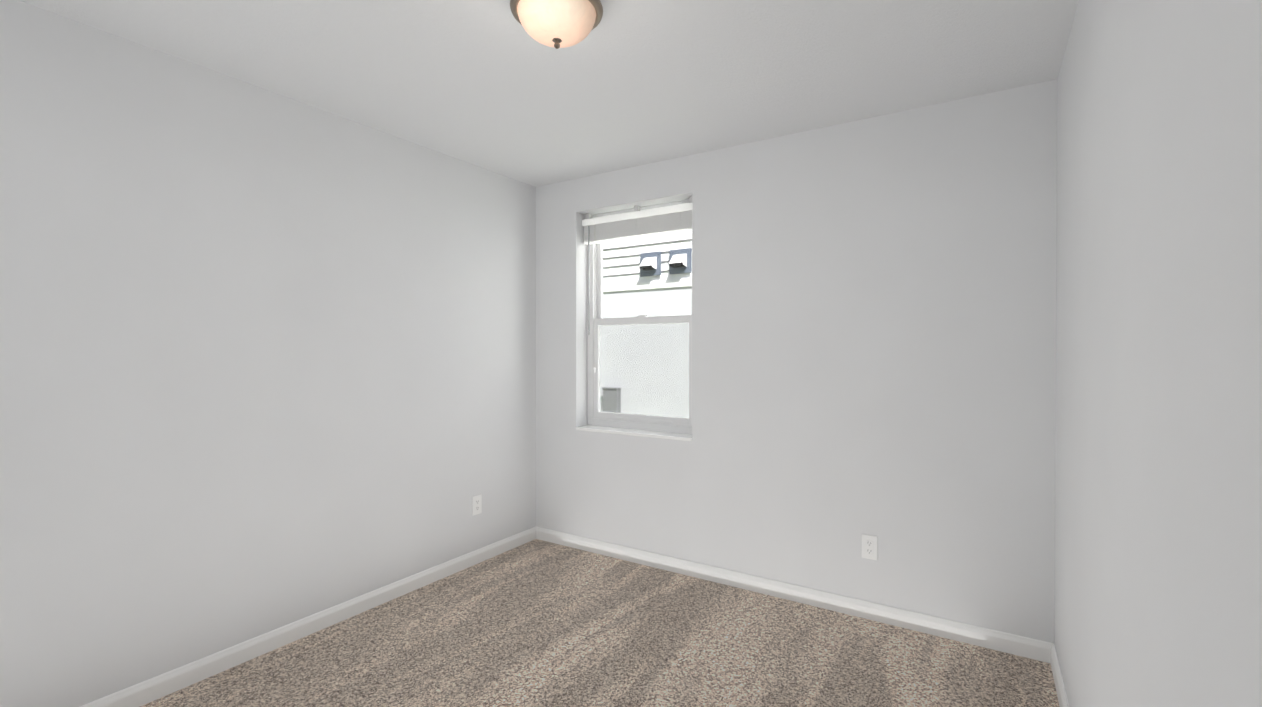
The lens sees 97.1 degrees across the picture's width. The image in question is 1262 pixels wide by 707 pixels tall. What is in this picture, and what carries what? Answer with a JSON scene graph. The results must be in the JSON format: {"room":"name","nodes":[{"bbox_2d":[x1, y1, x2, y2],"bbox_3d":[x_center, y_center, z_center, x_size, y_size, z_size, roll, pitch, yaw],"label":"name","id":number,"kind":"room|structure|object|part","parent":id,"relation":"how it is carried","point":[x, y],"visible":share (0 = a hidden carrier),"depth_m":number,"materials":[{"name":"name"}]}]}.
{"room":"empty bedroom","nodes":[
{"label":"empty bedroom","id":0,"kind":"room"},
{"bbox_2d":[0,0,535,706],"bbox_3d":[-1.561,0.076,2.566,0.120,2.440,3.570,0,1,32],"label":"wall","id":1,"kind":"structure","parent":0,"point":[266,360],"depth_m":2.27,"materials":[{"name":"white paint"}]},
{"bbox_2d":[80,526,535,706],"bbox_3d":[-1.527,1.256,2.506,0.013,0.082,3.250,0,1,32],"label":"baseboard","id":2,"kind":"structure","parent":1,"relation":"attached to","point":[160,686],"depth_m":2.49,"materials":[{"name":"white wood"}]},
{"bbox_2d":[472,494,481,515],"bbox_3d":[-0.946,0.931,3.424,0.008,0.116,0.072,0,1,32],"label":"outlet","id":3,"kind":"object","parent":1,"relation":"attached to","point":[476,504],"visible":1,"depth_m":3.42,"materials":[{"name":"white plastic"}]},
{"bbox_2d":[19,0,1078,186],"bbox_3d":[-0.293,-1.198,1.751,3.125,0.120,3.570,0,1,32],"label":"ceiling","id":4,"kind":"structure","parent":0,"point":[493,86],"depth_m":2.19,"materials":[{"name":"white paint"}]},
{"bbox_2d":[510,0,602,48],"bbox_3d":[-0.234,-1.050,1.760,0.292,0.173,0.292,0,1,32],"label":"flush-mount ceiling light","id":5,"kind":"object","parent":4,"relation":"attached to","point":[557,24],"visible":1,"depth_m":1.71,"materials":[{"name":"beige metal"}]},
{"bbox_2d":[140,539,1059,706],"bbox_3d":[-0.314,1.363,1.739,3.125,0.120,3.492,0,1,32],"label":"floor","id":6,"kind":"structure","parent":0,"point":[537,623],"depth_m":2.39,"materials":[{"name":"carpet"}]},
{"bbox_2d":[536,79,1057,642],"bbox_3d":[0.610,0.071,3.184,2.885,2.440,0.200,0,1,32],"label":"wall","id":7,"kind":"structure","parent":0,"point":[872,325],"depth_m":2.75,"materials":[{"name":"white paint"}]},
{"bbox_2d":[576,425,691,440],"bbox_3d":[0.027,0.498,3.507,0.847,0.020,0.127,0,1,32],"label":"window sill","id":8,"kind":"structure","parent":7,"relation":"attached to","point":[651,434],"depth_m":3.46,"materials":[{"name":"white stone"}]},
{"bbox_2d":[587,199,691,433],"bbox_3d":[0.080,-0.223,3.586,0.849,1.422,0.075,0,1,32],"label":"window","id":9,"kind":"structure","parent":7,"relation":"in","point":[591,420],"depth_m":3.65,"materials":[{"name":"white plastic"}]},
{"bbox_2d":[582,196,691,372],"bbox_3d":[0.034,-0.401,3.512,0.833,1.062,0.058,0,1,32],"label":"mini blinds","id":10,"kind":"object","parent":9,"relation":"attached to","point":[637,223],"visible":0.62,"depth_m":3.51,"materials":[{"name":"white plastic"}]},
{"bbox_3d":[0.070,0.097,3.572,0.753,0.686,0.036,0,1,32],"label":"window sash","id":11,"kind":"part","parent":9,"relation":"part of","materials":[{"name":"clear glass"}]},
{"bbox_2d":[600,323,688,417],"bbox_3d":[0.098,0.121,3.617,0.773,0.676,0.008,0,1,32],"label":"screen","id":12,"kind":"object","parent":9,"relation":"attached to","point":[654,361],"depth_m":3.61,"materials":[{"name":"white plastic"}]},
{"bbox_3d":[0.091,-0.538,3.600,0.753,0.696,0.026,0,1,32],"label":"window sash","id":13,"kind":"part","parent":9,"relation":"part of","materials":[{"name":"clear glass"}]},
{"bbox_2d":[536,526,1044,661],"bbox_3d":[0.552,1.251,3.105,2.820,0.082,0.013,0,1,32],"label":"baseboard","id":14,"kind":"structure","parent":7,"relation":"attached to","point":[1005,642],"depth_m":2.84,"materials":[{"name":"white wood"}]},
{"bbox_2d":[862,534,877,559],"bbox_3d":[1.163,0.945,2.716,0.072,0.116,0.008,0,1,32],"label":"outlet","id":15,"kind":"object","parent":7,"relation":"attached to","point":[869,546],"visible":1,"depth_m":2.71,"materials":[{"name":"white plastic"}]},
{"bbox_2d":[1054,0,1261,706],"bbox_3d":[0.976,0.089,0.957,0.120,2.440,3.570,0,1,32],"label":"wall","id":16,"kind":"structure","parent":0,"point":[1158,519],"depth_m":0.95,"materials":[{"name":"white paint"}]},
{"bbox_2d":[1044,642,1068,706],"bbox_3d":[0.898,1.268,0.968,0.013,0.082,3.250,0,1,32],"label":"baseboard","id":17,"kind":"structure","parent":16,"relation":"attached to","point":[1050,655],"depth_m":2.17,"materials":[{"name":"white wood"}]},
{"label":"outside","id":18,"kind":"structure","parent":0,"visible":0},
{"bbox_3d":[-0.366,1.627,2.484,26.000,0.060,16.450,0,1,32],"label":"ground","id":19,"kind":"structure","parent":18,"visible":0},
{"bbox_2d":[600,232,691,434],"bbox_3d":[2.928,-1.844,7.649,16.000,6.800,4.151,0,1,32],"label":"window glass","id":20,"kind":"object","parent":19,"relation":"on","point":[669,249],"depth_m":7.10,"materials":[{"name":"white"}]},
{"bbox_2d":[639,251,660,276],"bbox_3d":[0.216,-1.129,6.994,0.300,0.300,0.129,0,1,32],"label":"vent","id":21,"kind":"object","parent":20,"relation":"attached to","point":[648,254],"depth_m":7.01,"materials":[{"name":"white"}]},
{"bbox_2d":[669,248,691,273],"bbox_3d":[0.573,-1.127,6.767,0.300,0.300,0.129,0,1,32],"label":"vent","id":22,"kind":"object","parent":20,"relation":"attached to","point":[673,258],"depth_m":6.78,"materials":[{"name":"white"}]}
]}

